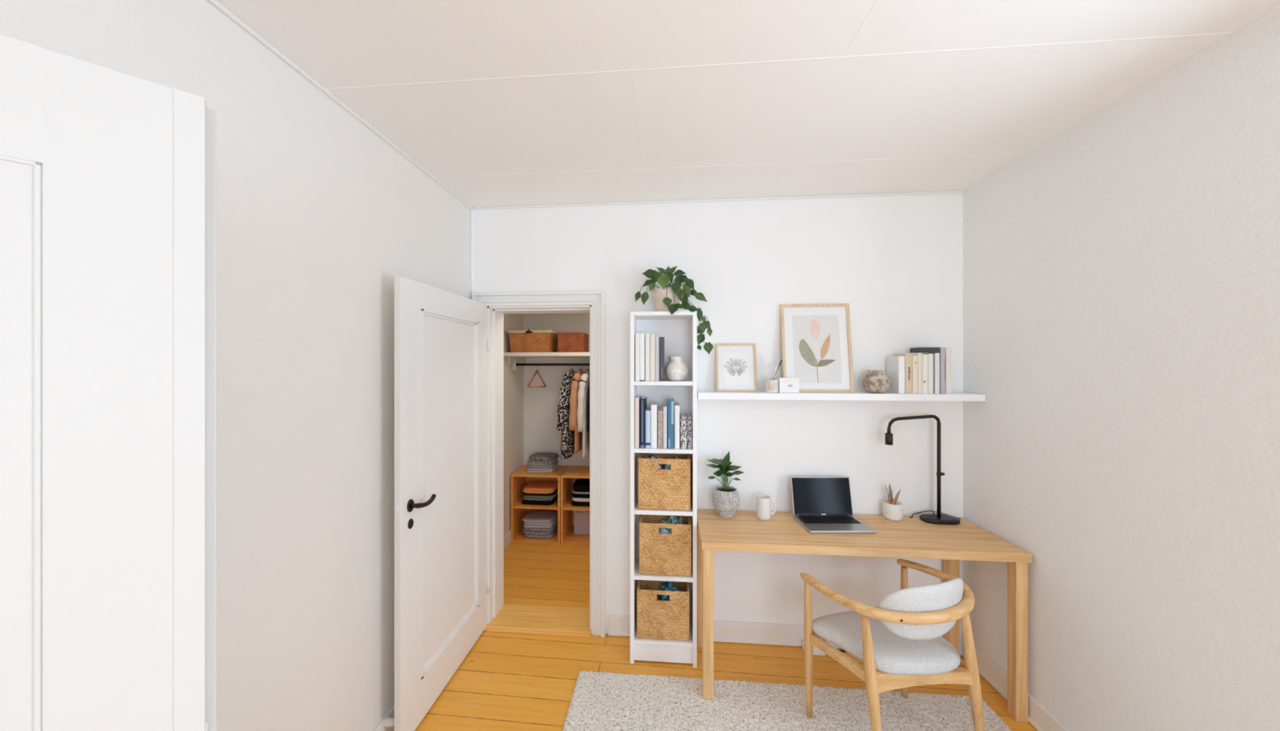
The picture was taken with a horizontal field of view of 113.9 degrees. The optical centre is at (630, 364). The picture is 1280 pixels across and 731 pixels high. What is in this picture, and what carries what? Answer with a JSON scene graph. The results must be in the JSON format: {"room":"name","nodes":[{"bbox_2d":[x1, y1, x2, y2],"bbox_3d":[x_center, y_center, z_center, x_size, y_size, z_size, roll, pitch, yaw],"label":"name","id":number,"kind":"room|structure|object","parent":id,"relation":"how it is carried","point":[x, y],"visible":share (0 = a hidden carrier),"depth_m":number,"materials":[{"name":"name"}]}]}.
{"room":"home office","nodes":[
{"label":"home office","id":0,"kind":"room"},
{"bbox_2d":[0,0,471,730],"bbox_3d":[-1.270,0.320,-0.175,0.120,2.560,5.470,0,0,5],"label":"wall","id":1,"kind":"structure","parent":0,"point":[318,215],"depth_m":1.33,"materials":[{"name":"white paint"}]},
{"bbox_2d":[0,34,216,730],"bbox_3d":[-0.914,0.609,0.323,0.840,1.958,0.088,0,0,-44],"label":"door","id":2,"kind":"structure","parent":1,"relation":"in","point":[108,176],"depth_m":0.52,"materials":[{"name":"white paint"}]},
{"bbox_2d":[208,0,471,208],"bbox_3d":[-1.200,-0.953,-0.126,0.011,0.014,5.339,0,0,5],"label":"trim","id":3,"kind":"structure","parent":1,"relation":"attached to","point":[215,2],"depth_m":1.41,"materials":[{"name":"wood"}]},
{"bbox_2d":[372,704,394,730],"bbox_3d":[-1.194,1.542,-0.136,0.024,0.115,5.320,0,0,5],"label":"baseboard","id":4,"kind":"structure","parent":1,"relation":"attached to","point":[380,726],"depth_m":1.75,"materials":[{"name":"wood"}]},
{"bbox_2d":[382,716,394,727],"bbox_3d":[-1.013,1.502,1.749,0.060,0.033,0.036,0,0,5],"label":"door stop","id":5,"kind":"object","parent":4,"relation":"attached to","point":[389,722],"visible":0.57,"depth_m":1.74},
{"bbox_2d":[503,313,524,537],"bbox_3d":[-1.170,0.500,3.506,0.120,2.200,1.480,0,0,5],"label":"wall","id":6,"kind":"structure","parent":0,"point":[513,380],"depth_m":3.77,"materials":[{"name":"paint"}]},
{"bbox_2d":[503,530,511,550],"bbox_3d":[-1.109,1.550,3.440,0.014,0.100,1.360,0,0,5],"label":"baseboard","id":7,"kind":"structure","parent":6,"relation":"attached to","point":[507,539],"depth_m":3.66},
{"bbox_2d":[524,313,590,466],"bbox_3d":[-0.373,0.500,4.118,1.362,2.200,0.120,0,0,5],"label":"wall","id":8,"kind":"structure","parent":0,"point":[541,435],"depth_m":4.10,"materials":[{"name":"paint"}]},
{"bbox_2d":[503,352,590,370],"bbox_3d":[-0.401,-0.025,3.792,1.360,0.160,0.534,0,0,5],"label":"closet shelf","id":9,"kind":"object","parent":8,"relation":"attached to","point":[513,357],"visible":0.7,"depth_m":3.57,"materials":[{"name":"paint"}]},
{"bbox_2d":[506,329,559,352],"bbox_3d":[-0.863,-0.203,3.744,0.408,0.195,0.364,0,0,5],"label":"wicker basket","id":10,"kind":"object","parent":9,"relation":"on","point":[525,340],"visible":0.94,"depth_m":3.61,"materials":[{"name":"brown wicker"}]},
{"bbox_2d":[515,362,590,366],"bbox_3d":[-0.392,0.000,3.784,1.340,0.035,0.036,0,0,5],"label":"rod","id":11,"kind":"object","parent":9,"relation":"attached to","point":[517,363],"visible":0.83,"depth_m":3.80,"materials":[{"name":"black metal"}]},
{"bbox_2d":[527,365,546,387],"bbox_3d":[-0.859,0.098,3.825,0.177,0.226,0.032,0,0,-32],"label":"clothes hanger","id":12,"kind":"object","parent":11,"relation":"hanging from","point":[536,371],"visible":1,"depth_m":3.82,"materials":[{"name":"brown wood"}]},
{"bbox_2d":[556,366,577,459],"bbox_3d":[-0.563,0.407,3.799,0.133,0.846,0.444,0,0,5],"label":"patterned dress","id":13,"kind":"object","parent":11,"relation":"hanging from","point":[567,441],"visible":0.73,"depth_m":3.61,"materials":[{"name":"fabric"}]},
{"bbox_2d":[568,363,586,453],"bbox_3d":[-0.470,0.380,3.791,0.100,0.792,0.436,0,0,5],"label":"blouse","id":14,"kind":"object","parent":11,"relation":"hanging from","point":[573,400],"visible":0.54,"depth_m":3.60,"materials":[{"name":"fabric"}]},
{"bbox_2d":[577,365,590,458],"bbox_3d":[-0.402,0.400,3.785,0.095,0.832,0.425,0,0,5],"label":"shirt","id":15,"kind":"object","parent":11,"relation":"hanging from","point":[582,415],"visible":0.59,"depth_m":3.61,"materials":[{"name":"beige fabric"}]},
{"bbox_2d":[586,378,590,431],"bbox_3d":[-0.310,0.375,3.776,0.104,0.781,0.435,0,0,5],"label":"jacket","id":16,"kind":"object","parent":11,"relation":"hanging from","point":[588,388],"visible":0.03,"depth_m":3.57,"materials":[{"name":"fabric"}]},
{"bbox_2d":[557,332,588,352],"bbox_3d":[-0.507,-0.193,3.731,0.232,0.172,0.252,0,0,5],"label":"wicker basket","id":17,"kind":"object","parent":9,"relation":"on","point":[577,342],"visible":0.99,"depth_m":3.61,"materials":[{"name":"wicker"}]},
{"bbox_2d":[471,193,963,634],"bbox_3d":[0.442,0.320,2.521,3.060,2.560,0.200,0,0,5],"label":"wall","id":18,"kind":"structure","parent":0,"point":[896,261],"depth_m":2.39,"materials":[{"name":"white paint"}]},
{"bbox_2d":[394,275,489,730],"bbox_3d":[-0.892,0.612,2.116,0.084,1.953,0.848,0,0,5],"label":"door","id":19,"kind":"structure","parent":18,"relation":"in","point":[440,335],"depth_m":1.98,"materials":[{"name":"white paint"}]},
{"bbox_2d":[471,209,473,291],"bbox_3d":[-0.966,-0.698,2.538,0.013,0.496,0.013,0,0,5],"label":"trim","id":20,"kind":"structure","parent":18,"relation":"attached to","point":[472,211],"depth_m":2.53,"materials":[{"name":"white paint"}]},
{"bbox_2d":[471,290,605,637],"bbox_3d":[-0.544,0.582,2.590,0.808,2.037,0.234,0,0,5],"label":"trim","id":21,"kind":"structure","parent":18,"relation":"attached to","point":[592,302],"depth_m":2.50,"materials":[{"name":"wood"}]},
{"bbox_2d":[471,190,964,209],"bbox_3d":[0.433,-0.953,2.416,2.820,0.014,0.011,0,0,5],"label":"trim","id":22,"kind":"structure","parent":18,"relation":"attached to","point":[959,191],"depth_m":2.40,"materials":[{"name":"wood"}]},
{"bbox_2d":[608,614,963,656],"bbox_3d":[0.853,1.542,2.373,1.975,0.115,0.024,0,0,5],"label":"baseboard","id":23,"kind":"structure","parent":18,"relation":"attached to","point":[746,633],"depth_m":2.38,"materials":[{"name":"wood"}]},
{"bbox_2d":[697,391,985,401],"bbox_3d":[1.101,0.172,2.277,1.456,0.036,0.168,0,0,5],"label":"wall shelf","id":24,"kind":"object","parent":18,"relation":"attached to","point":[701,395],"visible":0.78,"depth_m":2.20,"materials":[{"name":"white laminate"}]},
{"bbox_2d":[715,343,757,391],"bbox_3d":[0.602,0.017,2.369,0.225,0.278,0.074,0,0,5],"label":"framed picture","id":25,"kind":"object","parent":24,"relation":"on","point":[735,363],"visible":0.97,"depth_m":2.37,"materials":[{"name":"paper"}]},
{"bbox_2d":[723,352,748,384],"bbox_3d":[0.602,0.019,2.367,0.135,0.181,0.038,0,0,5],"label":"print","id":26,"kind":"object","parent":25,"relation":"attached to","point":[735,365],"depth_m":2.37},
{"bbox_2d":[765,379,777,393],"bbox_3d":[0.772,0.118,2.271,0.066,0.070,0.067,0,0,5],"label":"jar","id":27,"kind":"object","parent":24,"relation":"on","point":[771,386],"visible":0.96,"depth_m":2.24,"materials":[{"name":"ceramic"}]},
{"bbox_2d":[761,355,769,380],"bbox_3d":[0.743,0.033,2.269,0.054,0.164,0.010,0,0,15],"label":"brush","id":28,"kind":"object","parent":27,"relation":"in","point":[762,359],"visible":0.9,"depth_m":2.27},
{"bbox_2d":[772,360,782,380],"bbox_3d":[0.794,0.047,2.270,0.066,0.150,0.010,0,0,5],"label":"brush","id":29,"kind":"object","parent":27,"relation":"in","point":[780,362],"visible":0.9,"depth_m":2.27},
{"bbox_2d":[777,377,799,393],"bbox_3d":[0.861,0.113,2.267,0.106,0.080,0.039,0,0,5],"label":"box","id":30,"kind":"object","parent":24,"relation":"on","point":[784,384],"visible":0.97,"depth_m":2.25,"materials":[{"name":"white cardboard"}]},
{"bbox_2d":[779,303,854,392],"bbox_3d":[1.039,-0.094,2.327,0.373,0.499,0.086,0,0,5],"label":"framed picture","id":31,"kind":"object","parent":24,"relation":"on","point":[816,350],"visible":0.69,"depth_m":2.32,"materials":[{"name":"paper"}]},
{"bbox_2d":[791,315,841,383],"bbox_3d":[1.040,-0.087,2.324,0.253,0.382,0.050,0,0,5],"label":"print","id":32,"kind":"object","parent":31,"relation":"attached to","point":[816,340],"depth_m":2.32},
{"bbox_2d":[862,370,890,393],"bbox_3d":[1.329,0.092,2.247,0.128,0.122,0.127,0,0,5],"label":"vase","id":33,"kind":"object","parent":24,"relation":"on","point":[875,381],"visible":1,"depth_m":2.21,"materials":[{"name":"beige ceramic"}]},
{"bbox_2d":[886,356,905,393],"bbox_3d":[1.439,0.054,2.256,0.031,0.197,0.125,0,0,5],"label":"book","id":34,"kind":"object","parent":24,"relation":"on","point":[895,366],"visible":1,"depth_m":2.22,"materials":[{"name":"paper"}]},
{"bbox_2d":[894,353,912,393],"bbox_3d":[1.473,0.047,2.245,0.034,0.212,0.109,0,0,5],"label":"book","id":35,"kind":"object","parent":24,"relation":"on","point":[908,357],"visible":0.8,"depth_m":2.19,"materials":[{"name":"paper"}]},
{"bbox_2d":[912,355,917,393],"bbox_3d":[1.505,0.053,2.242,0.026,0.200,0.109,0,0,5],"label":"book","id":36,"kind":"object","parent":24,"relation":"on","point":[914,357],"visible":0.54,"depth_m":2.19,"materials":[{"name":"paper"}]},
{"bbox_2d":[912,353,922,393],"bbox_3d":[1.530,0.046,2.240,0.021,0.214,0.109,0,0,5],"label":"book","id":37,"kind":"object","parent":24,"relation":"on","point":[919,355],"visible":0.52,"depth_m":2.19,"materials":[{"name":"paper"}]},
{"bbox_2d":[910,347,939,352],"bbox_3d":[1.578,-0.078,2.233,0.095,0.026,0.096,0,0,5],"label":"book","id":38,"kind":"object","parent":37,"relation":"on","point":[912,349],"visible":1,"depth_m":2.19,"materials":[{"name":"paper"}]},
{"bbox_2d":[922,354,928,394],"bbox_3d":[1.555,0.050,2.238,0.027,0.207,0.109,0,0,5],"label":"book","id":39,"kind":"object","parent":24,"relation":"on","point":[925,357],"visible":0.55,"depth_m":2.19,"materials":[{"name":"paper"}]},
{"bbox_2d":[928,353,933,394],"bbox_3d":[1.582,0.048,2.236,0.024,0.210,0.109,0,0,5],"label":"book","id":40,"kind":"object","parent":24,"relation":"on","point":[930,355],"visible":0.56,"depth_m":2.18,"materials":[{"name":"paper"}]},
{"bbox_2d":[922,353,939,394],"bbox_3d":[1.615,0.046,2.233,0.023,0.213,0.109,0,0,5],"label":"book","id":41,"kind":"object","parent":24,"relation":"on","point":[935,356],"visible":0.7,"depth_m":2.18,"materials":[{"name":"paper"}]},
{"bbox_2d":[928,347,945,394],"bbox_3d":[1.643,0.031,2.231,0.024,0.244,0.109,0,0,5],"label":"book","id":42,"kind":"object","parent":24,"relation":"on","point":[942,350],"visible":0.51,"depth_m":2.18,"materials":[{"name":"paper"}]},
{"bbox_2d":[945,347,951,394],"bbox_3d":[1.671,0.031,2.228,0.028,0.243,0.109,0,0,5],"label":"book","id":43,"kind":"object","parent":24,"relation":"on","point":[948,350],"visible":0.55,"depth_m":2.17,"materials":[{"name":"paper"}]},
{"bbox_2d":[414,542,1037,730],"bbox_3d":[0.157,1.660,0.543,3.282,0.120,7.150,0,0,5],"label":"floor","id":44,"kind":"structure","parent":0,"point":[506,682],"depth_m":2.20,"materials":[{"name":"brown wood"}]},
{"bbox_2d":[484,604,591,637],"bbox_3d":[-0.544,1.589,2.589,0.644,0.022,0.256,0,0,5],"label":"threshold","id":45,"kind":"object","parent":44,"relation":"on","point":[511,619],"depth_m":2.56,"materials":[{"name":"brown wood"}]},
{"bbox_2d":[511,464,569,544],"bbox_3d":[-0.834,1.294,3.905,0.450,0.611,0.374,0,0,5],"label":"storage cabinet","id":46,"kind":"object","parent":44,"relation":"on","point":[520,478],"visible":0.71,"depth_m":3.77,"materials":[{"name":"brown wood"}]},
{"bbox_2d":[513,497,557,510],"bbox_3d":[-0.834,1.285,3.901,0.410,0.018,0.362,0,0,5],"label":"shelf","id":47,"kind":"object","parent":46,"relation":"attached to","point":[517,504],"depth_m":3.74,"materials":[{"name":"brown wood"}]},
{"bbox_2d":[521,495,557,505],"bbox_3d":[-0.838,1.255,3.893,0.308,0.039,0.256,0,0,5],"label":"sweater","id":48,"kind":"object","parent":46,"relation":"on","point":[524,502],"visible":0.49,"depth_m":3.77,"materials":[{"name":"fabric"}]},
{"bbox_2d":[523,491,557,501],"bbox_3d":[-0.832,1.213,3.893,0.299,0.041,0.251,0,0,5],"label":"sweater","id":49,"kind":"object","parent":48,"relation":"on","point":[536,498],"visible":0.49,"depth_m":3.77,"materials":[{"name":"fabric"}]},
{"bbox_2d":[522,488,557,496],"bbox_3d":[-0.838,1.181,3.893,0.302,0.021,0.256,0,0,5],"label":"sweater","id":50,"kind":"object","parent":49,"relation":"on","point":[556,491],"visible":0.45,"depth_m":3.77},
{"bbox_2d":[522,481,557,493],"bbox_3d":[-0.834,1.147,3.893,0.302,0.043,0.258,0,0,5],"label":"sweater","id":51,"kind":"object","parent":50,"relation":"on","point":[532,487],"visible":0.89,"depth_m":3.81,"materials":[{"name":"fabric"}]},
{"bbox_2d":[523,521,557,538],"bbox_3d":[-0.834,1.533,3.893,0.289,0.087,0.259,0,0,5],"label":"sweater","id":52,"kind":"object","parent":46,"relation":"on","point":[534,533],"visible":0.65,"depth_m":3.77,"materials":[{"name":"fabric"}]},
{"bbox_2d":[522,511,557,528],"bbox_3d":[-0.840,1.449,3.893,0.295,0.077,0.250,0,0,5],"label":"sweater","id":53,"kind":"object","parent":52,"relation":"on","point":[533,519],"visible":0.97,"depth_m":3.81,"materials":[{"name":"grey fabric"}]},
{"bbox_2d":[526,464,557,472],"bbox_3d":[-0.826,0.969,3.897,0.259,0.035,0.212,0,0,5],"label":"sweater","id":54,"kind":"object","parent":46,"relation":"on","point":[529,470],"visible":0.55,"depth_m":3.80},
{"bbox_2d":[527,461,558,469],"bbox_3d":[-0.817,0.934,3.896,0.262,0.033,0.215,0,0,5],"label":"sweater","id":55,"kind":"object","parent":54,"relation":"on","point":[552,466],"visible":0.59,"depth_m":3.79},
{"bbox_2d":[527,458,557,465],"bbox_3d":[-0.822,0.900,3.897,0.252,0.031,0.215,0,0,5],"label":"sweater","id":56,"kind":"object","parent":55,"relation":"on","point":[531,463],"visible":0.55,"depth_m":3.80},
{"bbox_2d":[528,453,559,462],"bbox_3d":[-0.807,0.866,3.895,0.254,0.035,0.218,0,0,5],"label":"sweater","id":57,"kind":"object","parent":56,"relation":"on","point":[548,457],"visible":1,"depth_m":3.83,"materials":[{"name":"fabric"}]},
{"bbox_2d":[560,466,590,546],"bbox_3d":[-0.381,1.294,3.865,0.450,0.611,0.374,0,0,5],"label":"storage cabinet","id":58,"kind":"object","parent":44,"relation":"on","point":[573,473],"visible":0.46,"depth_m":3.78,"materials":[{"name":"brown wood"}]},
{"bbox_2d":[562,495,590,511],"bbox_3d":[-0.381,1.285,3.861,0.410,0.018,0.362,0,0,5],"label":"shelf","id":59,"kind":"object","parent":58,"relation":"attached to","point":[567,505],"depth_m":3.72,"materials":[{"name":"brown wood"}]},
{"bbox_2d":[571,501,590,506],"bbox_3d":[-0.381,1.254,3.853,0.306,0.041,0.256,0,0,5],"label":"sweater","id":60,"kind":"object","parent":58,"relation":"on","point":[574,503],"visible":0.18,"depth_m":3.73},
{"bbox_2d":[572,497,590,502],"bbox_3d":[-0.376,1.217,3.853,0.298,0.029,0.251,0,0,5],"label":"sweater","id":61,"kind":"object","parent":60,"relation":"on","point":[577,500],"visible":0.26,"depth_m":3.74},
{"bbox_2d":[571,493,590,498],"bbox_3d":[-0.379,1.182,3.853,0.299,0.039,0.256,0,0,5],"label":"sweater","id":62,"kind":"object","parent":61,"relation":"on","point":[574,495],"visible":0.17,"depth_m":3.73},
{"bbox_2d":[572,490,590,494],"bbox_3d":[-0.376,1.154,3.853,0.300,0.013,0.258,0,0,5],"label":"sweater","id":63,"kind":"object","parent":62,"relation":"on","point":[573,491],"visible":0.23,"depth_m":3.73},
{"bbox_2d":[572,479,590,492],"bbox_3d":[-0.375,1.119,3.853,0.294,0.054,0.260,0,0,5],"label":"sweater","id":64,"kind":"object","parent":63,"relation":"on","point":[580,485],"visible":0.41,"depth_m":3.75,"materials":[{"name":"fabric"}]},
{"bbox_2d":[573,511,590,535],"bbox_3d":[-0.381,1.457,3.932,0.276,0.239,0.179,0,0,5],"label":"storage box","id":65,"kind":"object","parent":58,"relation":"on","point":[581,518],"visible":0.47,"depth_m":3.85,"materials":[{"name":"cardboard"}]},
{"bbox_2d":[630,311,697,668],"bbox_3d":[0.184,0.658,2.315,0.354,1.884,0.215,0,0,5],"label":"bookcase","id":66,"kind":"object","parent":44,"relation":"on","point":[679,330],"visible":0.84,"depth_m":2.22,"materials":[{"name":"white laminate"}]},
{"bbox_2d":[635,333,639,381],"bbox_3d":[0.045,-0.040,2.325,0.023,0.258,0.161,0,0,5],"label":"book","id":67,"kind":"object","parent":66,"relation":"on","point":[637,335],"visible":0.72,"depth_m":2.25,"materials":[{"name":"paper"}]},
{"bbox_2d":[635,395,640,448],"bbox_3d":[0.042,0.315,2.325,0.023,0.270,0.161,0,0,5],"label":"book","id":68,"kind":"object","parent":66,"relation":"on","point":[637,398],"visible":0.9,"depth_m":2.25,"materials":[{"name":"paper"}]},
{"bbox_2d":[640,333,644,381],"bbox_3d":[0.070,-0.039,2.322,0.025,0.256,0.161,0,0,5],"label":"book","id":69,"kind":"object","parent":66,"relation":"on","point":[642,335],"visible":0.73,"depth_m":2.24,"materials":[{"name":"paper"}]},
{"bbox_2d":[639,396,646,448],"bbox_3d":[0.071,0.317,2.322,0.032,0.265,0.161,0,0,5],"label":"book","id":70,"kind":"object","parent":66,"relation":"on","point":[642,401],"visible":0.9,"depth_m":2.24,"materials":[{"name":"paper"}]},
{"bbox_2d":[644,333,650,381],"bbox_3d":[0.099,-0.040,2.322,0.025,0.258,0.156,0,0,5],"label":"book","id":71,"kind":"object","parent":66,"relation":"on","point":[646,335],"visible":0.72,"depth_m":2.25,"materials":[{"name":"paper"}]},
{"bbox_2d":[645,408,650,448],"bbox_3d":[0.102,0.349,2.320,0.026,0.202,0.159,0,0,5],"label":"book","id":72,"kind":"object","parent":66,"relation":"on","point":[647,411],"visible":0.85,"depth_m":2.24,"materials":[{"name":"paper"}]},
{"bbox_2d":[649,334,655,381],"bbox_3d":[0.125,-0.036,2.317,0.025,0.251,0.161,0,0,5],"label":"book","id":73,"kind":"object","parent":66,"relation":"on","point":[651,336],"visible":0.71,"depth_m":2.24,"materials":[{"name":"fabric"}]},
{"bbox_2d":[650,402,657,448],"bbox_3d":[0.133,0.334,2.317,0.033,0.233,0.161,0,0,5],"label":"book","id":74,"kind":"object","parent":66,"relation":"on","point":[654,406],"visible":1,"depth_m":2.24,"materials":[{"name":"paper"}]},
{"bbox_2d":[654,336,659,381],"bbox_3d":[0.149,-0.031,2.315,0.023,0.240,0.161,0,0,5],"label":"book","id":75,"kind":"object","parent":66,"relation":"on","point":[656,338],"visible":1,"depth_m":2.24,"materials":[{"name":"paper"}]},
{"bbox_2d":[657,408,662,448],"bbox_3d":[0.167,0.349,2.314,0.027,0.202,0.161,0,0,5],"label":"book","id":76,"kind":"object","parent":66,"relation":"on","point":[660,410],"visible":0.88,"depth_m":2.23,"materials":[{"name":"paper"}]},
{"bbox_2d":[659,337,664,381],"bbox_3d":[0.175,-0.029,2.313,0.027,0.237,0.161,0,0,5],"label":"book","id":77,"kind":"object","parent":66,"relation":"on","point":[661,339],"visible":0.99,"depth_m":2.23,"materials":[{"name":"paper"}]},
{"bbox_2d":[636,580,689,641],"bbox_3d":[0.183,1.341,2.315,0.285,0.261,0.185,0,0,5],"label":"storage basket","id":78,"kind":"object","parent":66,"relation":"on","point":[669,620],"visible":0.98,"depth_m":2.23,"materials":[{"name":"wicker"}]},
{"bbox_2d":[658,581,680,600],"bbox_3d":[0.225,1.289,2.313,0.137,0.177,0.123,0,0,5],"label":"folded cloth","id":79,"kind":"object","parent":78,"relation":"in","point":[664,586],"visible":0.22,"depth_m":2.29,"materials":[{"name":"fabric"}]},
{"bbox_2d":[637,453,690,511],"bbox_3d":[0.189,0.641,2.314,0.283,0.274,0.185,0,0,5],"label":"storage basket","id":80,"kind":"object","parent":66,"relation":"on","point":[663,489],"visible":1,"depth_m":2.23,"materials":[{"name":"wicker"}]},
{"bbox_2d":[646,455,662,469],"bbox_3d":[0.126,0.555,2.321,0.105,0.110,0.123,0,0,5],"label":"folded cloth","id":81,"kind":"object","parent":80,"relation":"in","point":[649,456],"visible":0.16,"depth_m":2.29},
{"bbox_2d":[664,456,682,470],"bbox_3d":[0.246,0.561,2.311,0.115,0.098,0.123,0,0,5],"label":"folded cloth","id":82,"kind":"object","parent":80,"relation":"in","point":[667,466],"visible":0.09,"depth_m":2.27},
{"bbox_2d":[662,404,666,448],"bbox_3d":[0.192,0.338,2.312,0.020,0.223,0.161,0,0,5],"label":"book","id":83,"kind":"object","parent":66,"relation":"on","point":[664,406],"visible":1,"depth_m":2.23,"materials":[{"name":"paper"}]},
{"bbox_2d":[639,515,691,577],"bbox_3d":[0.194,0.990,2.314,0.283,0.276,0.185,0,0,5],"label":"storage basket","id":84,"kind":"object","parent":66,"relation":"on","point":[660,554],"visible":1,"depth_m":2.23,"materials":[{"name":"wicker"}]},
{"bbox_2d":[658,528,671,533],"bbox_3d":[0.194,0.933,2.264,0.100,0.090,0.045,0,0,5],"label":"folded cloth","id":85,"kind":"object","parent":84,"relation":"in","point":[663,531],"visible":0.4,"depth_m":2.26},
{"bbox_2d":[659,515,684,531],"bbox_3d":[0.238,0.896,2.331,0.155,0.125,0.085,0,0,5],"label":"folded cloth","id":86,"kind":"object","parent":84,"relation":"in","point":[673,519],"visible":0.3,"depth_m":2.30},
{"bbox_2d":[667,398,673,448],"bbox_3d":[0.223,0.320,2.309,0.033,0.260,0.161,0,0,5],"label":"book","id":87,"kind":"object","parent":66,"relation":"on","point":[670,401],"visible":1,"depth_m":2.23,"materials":[{"name":"paper"}]},
{"bbox_2d":[635,266,713,355],"bbox_3d":[0.236,-0.306,2.279,0.417,0.508,0.202,0,0,5],"label":"potted plant","id":88,"kind":"object","parent":66,"relation":"on","point":[665,298],"visible":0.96,"depth_m":2.23,"materials":[{"name":"green plant"}]},
{"bbox_2d":[665,356,688,381],"bbox_3d":[0.255,0.022,2.296,0.126,0.134,0.124,0,0,5],"label":"vase","id":89,"kind":"object","parent":66,"relation":"on","point":[676,370],"visible":1,"depth_m":2.25,"materials":[{"name":"white ceramic"}]},
{"bbox_2d":[674,403,679,448],"bbox_3d":[0.257,0.335,2.306,0.026,0.231,0.161,0,0,5],"label":"book","id":90,"kind":"object","parent":66,"relation":"on","point":[676,406],"visible":1,"depth_m":2.23,"materials":[{"name":"paper"}]},
{"bbox_2d":[680,413,686,448],"bbox_3d":[0.292,0.365,2.303,0.032,0.169,0.161,0,0,5],"label":"book","id":91,"kind":"object","parent":66,"relation":"on","point":[682,417],"visible":1,"depth_m":2.22,"materials":[{"name":"paper"}]},
{"bbox_2d":[685,413,692,448],"bbox_3d":[0.323,0.366,2.300,0.027,0.168,0.161,0,0,5],"label":"book","id":92,"kind":"object","parent":66,"relation":"on","point":[689,419],"visible":0.89,"depth_m":2.22,"materials":[{"name":"paper"}]},
{"bbox_2d":[562,671,1012,730],"bbox_3d":[0.646,1.592,1.391,1.959,0.013,1.389,0,0,5],"label":"rug","id":93,"kind":"object","parent":44,"relation":"on","point":[604,701],"visible":0.92,"depth_m":1.92,"materials":[{"name":"fabric"}]},
{"bbox_2d":[800,559,984,730],"bbox_3d":[1.121,1.213,1.760,0.646,0.750,0.443,0,0,-14],"label":"armchair","id":94,"kind":"object","parent":93,"relation":"on","point":[899,642],"visible":1,"depth_m":1.63,"materials":[{"name":"brown wood"}]},
{"bbox_2d":[812,606,960,675],"bbox_3d":[1.098,1.175,1.782,0.509,0.056,0.388,0,0,-14],"label":"seat cushion","id":95,"kind":"object","parent":94,"relation":"on","point":[895,655],"depth_m":1.69,"materials":[{"name":"grey fabric"}]},
{"bbox_2d":[802,641,845,656],"bbox_3d":[1.119,1.577,2.306,0.314,0.044,0.055,0,0,2],"label":"power strip","id":96,"kind":"object","parent":44,"relation":"on","point":[816,651],"visible":0.14,"depth_m":2.28,"materials":[{"name":"white plastic"}]},
{"bbox_2d":[697,510,1031,723],"bbox_3d":[1.078,1.220,2.126,1.447,0.760,0.440,0,0,5],"label":"desk","id":97,"kind":"object","parent":44,"relation":"on","point":[907,538],"visible":0.79,"depth_m":1.97,"materials":[{"name":"brown wood"}]},
{"bbox_2d":[706,451,743,518],"bbox_3d":[0.518,0.660,2.311,0.208,0.358,0.157,0,0,5],"label":"potted plant","id":98,"kind":"object","parent":97,"relation":"on","point":[726,500],"visible":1,"depth_m":2.28,"materials":[{"name":"green plant"}]},
{"bbox_2d":[756,494,776,520],"bbox_3d":[0.736,0.781,2.269,0.095,0.117,0.075,0,0,40],"label":"mug","id":99,"kind":"object","parent":97,"relation":"on","point":[763,501],"visible":1,"depth_m":2.25,"materials":[{"name":"ceramic"}]},
{"bbox_2d":[791,477,875,533],"bbox_3d":[1.055,0.733,2.191,0.327,0.213,0.257,0,0,0],"label":"laptop","id":100,"kind":"object","parent":97,"relation":"on","point":[821,505],"visible":1,"depth_m":2.28,"materials":[{"name":"metal"}]},
{"bbox_2d":[882,499,902,521],"bbox_3d":[1.431,0.795,2.269,0.095,0.088,0.095,0,0,5],"label":"pencil cup","id":101,"kind":"object","parent":97,"relation":"on","point":[890,512],"visible":0.97,"depth_m":2.23,"materials":[{"name":"ceramic"}]},
{"bbox_2d":[885,485,892,503],"bbox_3d":[1.413,0.727,2.265,0.042,0.134,0.006,0,0,19],"label":"pencil","id":102,"kind":"object","parent":101,"relation":"in","point":[886,486],"visible":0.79,"depth_m":2.27,"materials":[{"name":"brown wood"}]},
{"bbox_2d":[888,484,892,504],"bbox_3d":[1.420,0.727,2.269,0.012,0.146,0.022,0,0,-34],"label":"tool","id":103,"kind":"object","parent":101,"relation":"in","point":[890,487],"visible":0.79,"depth_m":2.27,"materials":[{"name":"grey metal"}]},
{"bbox_2d":[891,491,898,504],"bbox_3d":[1.435,0.739,2.262,0.068,0.096,0.009,0,0,-13],"label":"tool","id":104,"kind":"object","parent":101,"relation":"in","point":[897,494],"visible":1,"depth_m":2.26,"materials":[{"name":"brown wood"}]},
{"bbox_2d":[884,414,960,524],"bbox_3d":[1.581,0.555,2.241,0.420,0.569,0.115,0,0,5],"label":"desk lamp","id":105,"kind":"object","parent":97,"relation":"on","point":[939,519],"visible":1,"depth_m":2.23,"materials":[{"name":"black metal"}]},
{"bbox_2d":[884,432,893,445],"bbox_3d":[1.387,0.398,2.232,0.037,0.062,0.037,0,0,5],"label":"socket","id":106,"kind":"object","parent":105,"relation":"attached to","point":[888,436],"depth_m":2.22,"materials":[{"name":"black metal"}]},
{"bbox_2d":[216,0,1279,207],"bbox_3d":[0.203,-1.009,-0.203,3.060,0.101,5.670,0,0,5],"label":"ceiling","id":107,"kind":"structure","parent":0,"point":[504,103],"depth_m":1.40,"materials":[{"name":"paint"}]},
{"bbox_2d":[963,4,1279,730],"bbox_3d":[1.659,0.320,-0.431,0.120,2.560,5.470,0,0,5],"label":"wall","id":108,"kind":"structure","parent":0,"point":[1122,273],"depth_m":1.44,"materials":[{"name":"white paint"}]},
{"bbox_2d":[961,644,1070,730],"bbox_3d":[1.591,1.542,-0.378,0.024,0.115,5.324,0,0,5],"label":"baseboard","id":109,"kind":"structure","parent":108,"relation":"attached to","point":[1038,717],"depth_m":1.98,"materials":[{"name":"wood"}]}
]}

